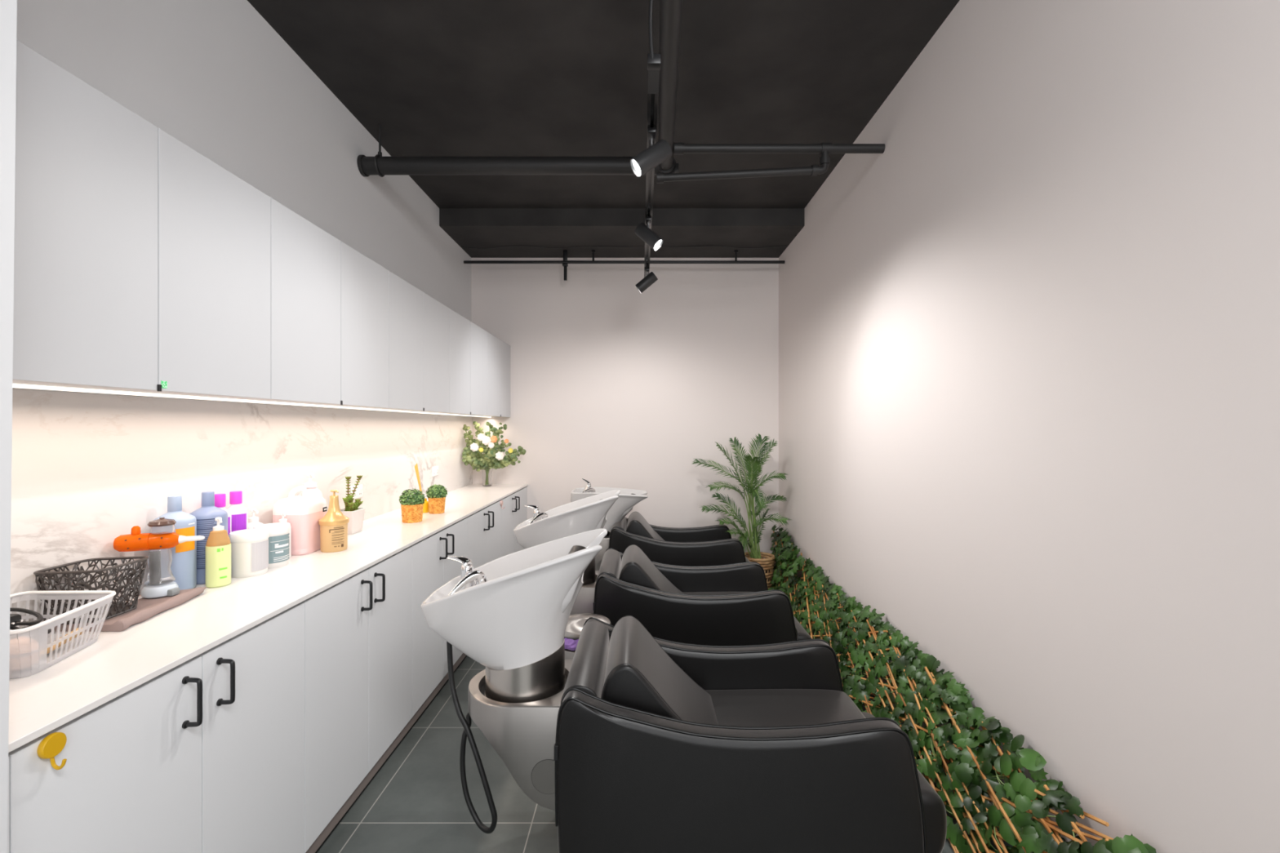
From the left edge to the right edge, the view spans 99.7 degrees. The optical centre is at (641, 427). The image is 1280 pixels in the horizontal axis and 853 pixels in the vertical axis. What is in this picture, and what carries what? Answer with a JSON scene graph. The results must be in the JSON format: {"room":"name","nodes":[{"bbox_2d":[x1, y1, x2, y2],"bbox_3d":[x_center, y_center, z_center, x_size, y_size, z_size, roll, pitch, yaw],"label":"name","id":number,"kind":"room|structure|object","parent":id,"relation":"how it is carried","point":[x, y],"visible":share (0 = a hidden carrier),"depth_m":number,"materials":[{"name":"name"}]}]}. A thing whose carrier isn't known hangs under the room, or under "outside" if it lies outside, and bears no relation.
{"room":"salon","nodes":[
{"label":"salon","id":0,"kind":"room"},
{"bbox_2d":[16,0,471,321],"bbox_3d":[-1.610,-0.140,1.427,0.100,3.100,7.254,0,0,0],"label":"wall","id":1,"kind":"structure","parent":0,"point":[215,76],"depth_m":2.17,"materials":[{"name":"white paint"}]},
{"bbox_2d":[0,0,17,852],"bbox_3d":[-1.283,-0.140,0.615,0.554,3.100,0.530,0,0,0],"label":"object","id":2,"kind":"structure","parent":1,"relation":"attached to","point":[8,8],"depth_m":0.87,"materials":[{"name":"white"}]},
{"bbox_2d":[12,40,271,399],"bbox_3d":[-1.378,-0.417,1.317,0.364,0.656,0.864,0,0,0],"label":"upper cabinet","id":3,"kind":"object","parent":1,"relation":"attached to","point":[141,261],"visible":0.99,"depth_m":1.26,"materials":[{"name":"grey laminate"}]},
{"bbox_2d":[160,380,167,388],"bbox_3d":[-1.200,-0.107,1.357,0.001,0.018,0.017,0,0,0],"label":"sticker","id":4,"kind":"object","parent":3,"relation":"attached to","point":[164,384],"visible":1,"depth_m":1.36,"materials":[{"name":"green paper"}]},
{"bbox_2d":[10,388,472,627],"bbox_3d":[-1.554,0.217,2.917,0.012,0.625,4.074,0,0,0],"label":"backsplash","id":5,"kind":"structure","parent":1,"relation":"attached to","point":[87,469],"depth_m":1.77,"materials":[{"name":"stone"}]},
{"bbox_2d":[164,197,388,408],"bbox_3d":[-1.378,-0.417,2.159,0.364,0.656,0.814,0,0,0],"label":"upper cabinet","id":6,"kind":"object","parent":1,"relation":"attached to","point":[330,300],"visible":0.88,"depth_m":2.04,"materials":[{"name":"grey laminate"}]},
{"bbox_2d":[350,484,362,499],"bbox_3d":[-1.542,0.351,2.930,0.012,0.072,0.116,0,0,0],"label":"power outlet","id":7,"kind":"object","parent":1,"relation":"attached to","point":[358,493],"visible":0.79,"depth_m":2.93,"materials":[{"name":"white plastic"}]},
{"bbox_2d":[324,271,449,413],"bbox_3d":[-1.378,-0.417,2.974,0.364,0.656,0.814,0,0,0],"label":"upper cabinet","id":8,"kind":"object","parent":1,"relation":"attached to","point":[419,324],"visible":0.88,"depth_m":2.88,"materials":[{"name":"grey laminate"}]},
{"bbox_2d":[12,383,491,417],"bbox_3d":[-1.380,-0.091,2.922,0.014,0.008,4.044,0,0,0],"label":"led strip","id":9,"kind":"object","parent":8,"relation":"attached to","point":[14,385],"visible":1,"depth_m":1.62,"materials":[{"name":"white plastic"}]},
{"bbox_2d":[431,466,438,476],"bbox_3d":[-1.542,0.330,4.045,0.012,0.072,0.116,0,0,0],"label":"power outlet","id":10,"kind":"object","parent":1,"relation":"attached to","point":[434,469],"visible":1,"depth_m":4.03,"materials":[{"name":"white plastic"}]},
{"bbox_2d":[404,308,486,415],"bbox_3d":[-1.378,-0.417,3.791,0.364,0.656,0.814,0,0,0],"label":"upper cabinet","id":11,"kind":"object","parent":1,"relation":"attached to","point":[468,340],"visible":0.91,"depth_m":3.71,"materials":[{"name":"grey laminate"}]},
{"bbox_2d":[444,331,510,417],"bbox_3d":[-1.378,-0.417,4.575,0.364,0.656,0.752,0,0,0],"label":"upper cabinet","id":12,"kind":"object","parent":1,"relation":"attached to","point":[498,352],"visible":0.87,"depth_m":4.51,"materials":[{"name":"grey laminate"}]},
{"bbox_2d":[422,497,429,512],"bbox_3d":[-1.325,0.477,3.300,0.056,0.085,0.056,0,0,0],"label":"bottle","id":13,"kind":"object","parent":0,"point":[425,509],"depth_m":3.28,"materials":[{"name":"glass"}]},
{"bbox_2d":[247,0,959,257],"bbox_3d":[-0.150,-1.673,1.377,2.820,0.235,7.154,0,0,0],"label":"ceiling","id":14,"kind":"structure","parent":0,"point":[439,77],"depth_m":2.72,"materials":[{"name":"black paint"}]},
{"bbox_2d":[356,124,662,177],"bbox_3d":[-0.710,-1.546,3.016,1.700,0.288,0.116,0,0,0],"label":"ceiling pipe","id":15,"kind":"object","parent":14,"relation":"hanging from","point":[379,165],"visible":0.94,"depth_m":2.98,"materials":[{"name":"black metal"}]},
{"bbox_2d":[463,249,784,280],"bbox_3d":[-0.150,-1.423,4.750,2.818,0.263,0.040,0,0,0],"label":"rail","id":16,"kind":"object","parent":14,"relation":"hanging from","point":[565,262],"visible":1,"depth_m":4.74,"materials":[{"name":"black metal"}]},
{"bbox_2d":[644,0,661,277],"bbox_3d":[0.040,-1.413,2.967,0.042,0.554,2.746,0,0,0],"label":"track","id":17,"kind":"object","parent":14,"relation":"hanging from","point":[654,60],"visible":0.84,"depth_m":1.91,"materials":[{"name":"grey metal"}]},
{"bbox_2d":[635,267,657,293],"bbox_3d":[0.038,-1.059,3.920,0.164,0.166,0.110,0,0,0],"label":"spot lamp","id":18,"kind":"object","parent":17,"relation":"attached to","point":[650,278],"visible":1,"depth_m":3.89,"materials":[{"name":"black metal"}]},
{"bbox_2d":[635,216,662,250],"bbox_3d":[0.042,-1.058,2.980,0.156,0.169,0.111,0,0,0],"label":"spot lamp","id":19,"kind":"object","parent":17,"relation":"attached to","point":[643,231],"visible":1,"depth_m":2.95,"materials":[{"name":"black metal"}]},
{"bbox_2d":[630,127,671,177],"bbox_3d":[0.038,-1.060,2.110,0.164,0.164,0.110,0,0,0],"label":"spot lamp","id":20,"kind":"object","parent":17,"relation":"attached to","point":[660,152],"visible":1,"depth_m":2.08,"materials":[{"name":"black metal"}]},
{"bbox_2d":[658,0,683,173],"bbox_3d":[0.082,-1.460,0.444,0.138,0.126,5.258,0,0,1],"label":"ceiling pipe","id":21,"kind":"object","parent":14,"relation":"attached to","point":[670,11],"visible":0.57,"depth_m":2.17,"materials":[{"name":"black metal"}]},
{"bbox_2d":[471,257,778,558],"bbox_3d":[-0.150,-0.140,5.004,2.820,3.100,0.100,0,0,0],"label":"wall","id":22,"kind":"structure","parent":0,"point":[615,384],"depth_m":4.96,"materials":[{"name":"white paint"}]},
{"bbox_2d":[316,591,1013,852],"bbox_3d":[-0.150,1.460,1.427,3.020,0.100,7.254,0,0,0],"label":"floor","id":23,"kind":"structure","parent":0,"point":[415,802],"depth_m":2.01,"materials":[{"name":"grey tile"}]},
{"bbox_2d":[7,602,304,852],"bbox_3d":[-1.282,0.974,1.284,0.547,0.872,0.799,0,0,0],"label":"base cabinet","id":24,"kind":"object","parent":23,"relation":"on","point":[206,754],"visible":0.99,"depth_m":1.25,"materials":[{"name":"grey"}]},
{"bbox_2d":[36,732,66,769],"bbox_3d":[-1.033,0.575,0.955,0.030,0.064,0.041,0,0,0],"label":"wall hook","id":25,"kind":"object","parent":24,"relation":"attached to","point":[51,745],"visible":1,"depth_m":0.95,"materials":[{"name":"yellow plastic"}]},
{"bbox_2d":[8,484,528,752],"bbox_3d":[-1.293,0.527,2.918,0.510,0.015,4.072,0,0,0],"label":"countertop","id":26,"kind":"structure","parent":24,"relation":"on","point":[117,664],"depth_m":1.44,"materials":[{"name":"stone"}]},
{"bbox_2d":[8,590,115,679],"bbox_3d":[-1.392,0.464,1.212,0.296,0.112,0.280,0,0,0],"label":"storage basket","id":27,"kind":"object","parent":26,"relation":"on","point":[28,655],"depth_m":1.23,"materials":[{"name":"white plastic"}]},
{"bbox_2d":[9,613,22,627],"bbox_3d":[-1.393,0.428,1.185,0.050,0.026,0.044,0,0,0],"label":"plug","id":28,"kind":"object","parent":27,"relation":"on","point":[14,618],"visible":0.54,"depth_m":1.19,"materials":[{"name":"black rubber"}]},
{"bbox_2d":[47,627,82,653],"bbox_3d":[-1.347,0.499,1.250,0.018,0.035,0.103,0,0,-3],"label":"wooden brush","id":29,"kind":"object","parent":27,"relation":"in","point":[81,633],"visible":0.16,"depth_m":1.25,"materials":[{"name":"brown wood"}]},
{"bbox_2d":[53,586,206,631],"bbox_3d":[-1.404,0.506,1.536,0.180,0.031,0.328,0,0,0],"label":"towel","id":30,"kind":"object","parent":26,"relation":"on","point":[147,608],"visible":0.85,"depth_m":1.48,"materials":[{"name":"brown fabric"}]},
{"bbox_2d":[33,555,148,624],"bbox_3d":[-1.459,0.434,1.441,0.159,0.139,0.177,0,0,0],"label":"storage basket","id":31,"kind":"object","parent":30,"relation":"on","point":[114,611],"visible":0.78,"depth_m":1.44,"materials":[{"name":"grey plastic"}]},
{"bbox_2d":[113,517,204,598],"bbox_3d":[-1.441,0.387,1.618,0.205,0.231,0.084,0,0,-16],"label":"juicer","id":32,"kind":"object","parent":30,"relation":"on","point":[159,582],"visible":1,"depth_m":1.60,"materials":[{"name":"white plastic"}]},
{"bbox_2d":[167,587,179,595],"bbox_3d":[-1.404,0.492,1.614,0.028,0.019,0.028,0,0,0],"label":"switch","id":33,"kind":"object","parent":32,"relation":"attached to","point":[171,591],"depth_m":1.61,"materials":[{"name":"grey plastic"}]},
{"bbox_2d":[154,495,196,590],"bbox_3d":[-1.488,0.370,1.722,0.109,0.300,0.108,0,0,0],"label":"shampoo bottle","id":34,"kind":"object","parent":26,"relation":"on","point":[184,564],"visible":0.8,"depth_m":1.71,"materials":[{"name":"blue plastic"}]},
{"bbox_2d":[189,491,227,584],"bbox_3d":[-1.470,0.370,1.832,0.108,0.300,0.109,0,0,0],"label":"shampoo bottle","id":35,"kind":"object","parent":26,"relation":"on","point":[205,516],"visible":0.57,"depth_m":1.79,"materials":[{"name":"blue plastic"}]},
{"bbox_2d":[205,516,231,587],"bbox_3d":[-1.390,0.408,1.775,0.067,0.224,0.067,0,0,0],"label":"soap bottle","id":36,"kind":"object","parent":26,"relation":"on","point":[218,545],"visible":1,"depth_m":1.75,"materials":[{"name":"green plastic"}]},
{"bbox_2d":[214,493,231,534],"bbox_3d":[-1.505,0.379,1.925,0.071,0.281,0.071,0,0,0],"label":"bottle","id":37,"kind":"object","parent":26,"relation":"on","point":[220,499],"visible":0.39,"depth_m":1.92,"materials":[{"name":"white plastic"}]},
{"bbox_2d":[226,490,247,532],"bbox_3d":[-1.505,0.379,2.005,0.070,0.281,0.071,0,0,0],"label":"bottle","id":38,"kind":"object","parent":26,"relation":"on","point":[238,512],"visible":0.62,"depth_m":1.99,"materials":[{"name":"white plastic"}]},
{"bbox_2d":[228,528,269,577],"bbox_3d":[-1.390,0.445,1.915,0.116,0.150,0.116,0,0,0],"label":"tub","id":39,"kind":"object","parent":26,"relation":"on","point":[249,547],"visible":0.91,"depth_m":1.87,"materials":[{"name":"white plastic"}]},
{"bbox_2d":[247,508,262,528],"bbox_3d":[-1.505,0.418,2.095,0.070,0.204,0.071,0,0,0],"label":"bottle","id":40,"kind":"object","parent":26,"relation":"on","point":[253,521],"visible":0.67,"depth_m":2.08,"materials":[{"name":"white plastic"}]},
{"bbox_2d":[253,522,289,568],"bbox_3d":[-1.392,0.445,2.034,0.115,0.150,0.115,0,0,0],"label":"tub","id":41,"kind":"object","parent":26,"relation":"on","point":[279,534],"visible":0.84,"depth_m":2.01,"materials":[{"name":"white plastic"}]},
{"bbox_2d":[279,511,291,557],"bbox_3d":[-1.425,0.429,2.148,0.054,0.182,0.054,0,0,0],"label":"dispenser","id":42,"kind":"object","parent":26,"relation":"on","point":[282,513],"visible":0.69,"depth_m":2.15,"materials":[{"name":"white plastic"}]},
{"bbox_2d":[272,485,327,555],"bbox_3d":[-1.431,0.384,2.268,0.146,0.273,0.170,0,0,0],"label":"canister","id":43,"kind":"object","parent":26,"relation":"on","point":[304,512],"visible":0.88,"depth_m":2.20,"materials":[{"name":"pink plastic"}]},
{"bbox_2d":[297,472,323,497],"bbox_3d":[-1.475,0.362,2.405,0.106,0.316,0.106,0,0,0],"label":"pump dispenser","id":44,"kind":"object","parent":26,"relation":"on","point":[309,485],"visible":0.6,"depth_m":2.39,"materials":[{"name":"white plastic"}]},
{"bbox_2d":[318,489,349,552],"bbox_3d":[-1.300,0.393,2.285,0.113,0.254,0.113,0,0,0],"label":"pump dispenser","id":45,"kind":"object","parent":26,"relation":"on","point":[334,525],"visible":1,"depth_m":2.25,"materials":[{"name":"gold metal"}]},
{"bbox_2d":[340,475,364,534],"bbox_3d":[-1.436,0.380,2.660,0.097,0.280,0.138,0,0,0],"label":"succulent pot","id":46,"kind":"object","parent":26,"relation":"on","point":[356,514],"visible":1,"depth_m":2.63,"materials":[{"name":"white ceramic"}]},
{"bbox_2d":[399,488,425,523],"bbox_3d":[-1.262,0.428,2.975,0.139,0.184,0.134,0,0,0],"label":"pot","id":47,"kind":"object","parent":26,"relation":"on","point":[411,513],"visible":1,"depth_m":2.93,"materials":[{"name":"orange ceramic"}]},
{"bbox_2d":[414,463,429,512],"bbox_3d":[-1.345,0.370,3.297,0.095,0.300,0.057,0,0,-6],"label":"reed diffuser","id":48,"kind":"object","parent":26,"relation":"on","point":[425,509],"visible":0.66,"depth_m":3.29,"materials":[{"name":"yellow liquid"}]},
{"bbox_2d":[426,484,447,514],"bbox_3d":[-1.240,0.433,3.274,0.125,0.174,0.125,0,0,0],"label":"pot","id":49,"kind":"object","parent":26,"relation":"on","point":[436,494],"visible":1,"depth_m":3.24,"materials":[{"name":"orange ceramic"}]},
{"bbox_2d":[462,421,525,486],"bbox_3d":[-1.278,0.234,4.717,0.523,0.571,0.296,0,0,0],"label":"flower vase","id":50,"kind":"object","parent":26,"relation":"on","point":[493,457],"visible":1,"depth_m":4.69,"materials":[{"name":"clear glass"}]},
{"bbox_2d":[302,546,412,852],"bbox_3d":[-1.282,0.974,2.076,0.547,0.872,0.786,0,0,0],"label":"base cabinet","id":51,"kind":"object","parent":23,"relation":"on","point":[358,629],"visible":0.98,"depth_m":1.97,"materials":[{"name":"grey"}]},
{"bbox_2d":[406,517,467,734],"bbox_3d":[-1.282,0.974,2.862,0.547,0.872,0.786,0,0,0],"label":"base cabinet","id":52,"kind":"object","parent":23,"relation":"on","point":[431,568],"visible":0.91,"depth_m":2.70,"materials":[{"name":"grey"}]},
{"bbox_2d":[462,500,501,660],"bbox_3d":[-1.282,0.974,3.648,0.547,0.872,0.786,0,0,0],"label":"base cabinet","id":53,"kind":"object","parent":23,"relation":"on","point":[484,526],"visible":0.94,"depth_m":3.61,"materials":[{"name":"grey"}]},
{"bbox_2d":[499,486,527,556],"bbox_3d":[-1.282,0.974,4.497,0.547,0.872,0.911,0,0,0],"label":"base cabinet","id":54,"kind":"object","parent":23,"relation":"on","point":[514,513],"visible":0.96,"depth_m":4.38,"materials":[{"name":"grey laminate"}]},
{"bbox_2d":[420,528,607,833],"bbox_3d":[-0.175,0.892,1.820,1.050,1.048,0.407,0,0,0],"label":"basin","id":55,"kind":"object","parent":23,"relation":"on","point":[509,614],"visible":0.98,"depth_m":1.68,"materials":[{"name":"white ceramic"}]},
{"bbox_2d":[446,556,475,591],"bbox_3d":[-0.611,0.504,1.830,0.099,0.128,0.056,0,0,0],"label":"faucet","id":56,"kind":"object","parent":55,"relation":"on","point":[467,567],"depth_m":1.82,"materials":[{"name":"silver metal"}]},
{"bbox_2d":[554,615,946,852],"bbox_3d":[0.331,1.015,1.820,1.148,0.616,0.660,0,0,0],"label":"chair","id":57,"kind":"object","parent":55,"relation":"attached to","point":[661,745],"visible":1,"depth_m":1.49,"materials":[{"name":"black leather"}]},
{"bbox_2d":[601,616,718,724],"bbox_3d":[0.073,0.865,1.820,0.392,0.314,0.436,0,0,0],"label":"cushion","id":58,"kind":"object","parent":57,"relation":"on","point":[637,673],"depth_m":1.75,"materials":[{"name":"black leather"}]},
{"bbox_2d":[513,489,620,615],"bbox_3d":[-0.175,0.892,3.042,1.050,1.048,0.407,0,0,0],"label":"basin","id":59,"kind":"object","parent":23,"relation":"on","point":[588,513],"visible":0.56,"depth_m":2.88,"materials":[{"name":"white ceramic"}]},
{"bbox_2d":[524,504,541,520],"bbox_3d":[-0.611,0.504,3.053,0.099,0.128,0.056,0,0,0],"label":"faucet","id":60,"kind":"object","parent":59,"relation":"on","point":[536,511],"depth_m":3.04,"materials":[{"name":"silver metal"}]},
{"bbox_2d":[593,544,812,645],"bbox_3d":[0.331,1.015,3.042,1.148,0.616,0.660,0,0,0],"label":"chair","id":61,"kind":"object","parent":59,"relation":"attached to","point":[731,604],"visible":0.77,"depth_m":2.71,"materials":[{"name":"black leather"}]},
{"bbox_2d":[618,545,684,594],"bbox_3d":[0.073,0.865,3.042,0.392,0.314,0.436,0,0,0],"label":"cushion","id":62,"kind":"object","parent":61,"relation":"on","point":[635,567],"depth_m":2.93,"materials":[{"name":"black leather"}]},
{"bbox_2d":[564,613,611,658],"bbox_3d":[-0.260,1.136,2.429,0.268,0.548,0.265,0,0,0],"label":"pedal bin","id":63,"kind":"object","parent":23,"relation":"on","point":[575,623],"visible":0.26,"depth_m":2.34,"materials":[{"name":"silver metal"}]},
{"bbox_2d":[570,478,648,570],"bbox_3d":[-0.149,0.914,4.320,0.999,1.004,0.407,0,0,0],"label":"basin","id":64,"kind":"object","parent":23,"relation":"on","point":[628,499],"visible":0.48,"depth_m":4.18,"materials":[{"name":"white ceramic"}]},
{"bbox_2d":[582,478,591,493],"bbox_3d":[-0.451,0.487,4.330,0.099,0.128,0.056,21,0,0],"label":"faucet","id":65,"kind":"object","parent":64,"relation":"on","point":[588,484],"depth_m":4.32,"materials":[{"name":"silver metal"}]},
{"bbox_2d":[608,511,749,566],"bbox_3d":[0.331,1.015,4.320,1.148,0.616,0.660,0,0,0],"label":"chair","id":66,"kind":"object","parent":23,"relation":"on","point":[710,545],"visible":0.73,"depth_m":4.00,"materials":[{"name":"black leather"}]},
{"bbox_2d":[626,511,664,541],"bbox_3d":[0.073,0.865,4.320,0.392,0.314,0.436,0,0,0],"label":"cushion","id":67,"kind":"object","parent":66,"relation":"on","point":[636,524],"depth_m":4.14,"materials":[{"name":"black leather"}]},
{"bbox_2d":[692,433,791,588],"bbox_3d":[0.834,0.731,4.521,0.838,1.360,0.495,0,0,0],"label":"potted palm","id":68,"kind":"object","parent":23,"relation":"on","point":[767,563],"visible":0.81,"depth_m":4.55,"materials":[{"name":"plant"}]},
{"bbox_2d":[744,551,775,588],"bbox_3d":[0.995,1.251,4.600,0.290,0.319,0.290,0,0,0],"label":"basket","id":69,"kind":"object","parent":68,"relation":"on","point":[767,563],"depth_m":4.51,"materials":[{"name":"wicker"}]},
{"bbox_2d":[768,524,1156,852],"bbox_3d":[1.091,1.133,2.934,0.330,0.565,3.881,0,0,0],"label":"trellis","id":70,"kind":"object","parent":23,"relation":"on","point":[968,783],"visible":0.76,"depth_m":2.00,"materials":[{"name":"green plant"}]},
{"bbox_2d":[778,0,1279,852],"bbox_3d":[1.310,-0.140,1.427,0.100,3.100,7.254,0,0,0],"label":"wall","id":71,"kind":"structure","parent":0,"point":[1028,340],"depth_m":1.58,"materials":[{"name":"white paint"}]},
{"bbox_2d":[656,142,884,183],"bbox_3d":[0.669,-1.375,2.810,1.180,0.207,0.056,0,0,0],"label":"ceiling pipe","id":72,"kind":"object","parent":71,"relation":"attached to","point":[824,149],"visible":1,"depth_m":2.79,"materials":[{"name":"black metal"}]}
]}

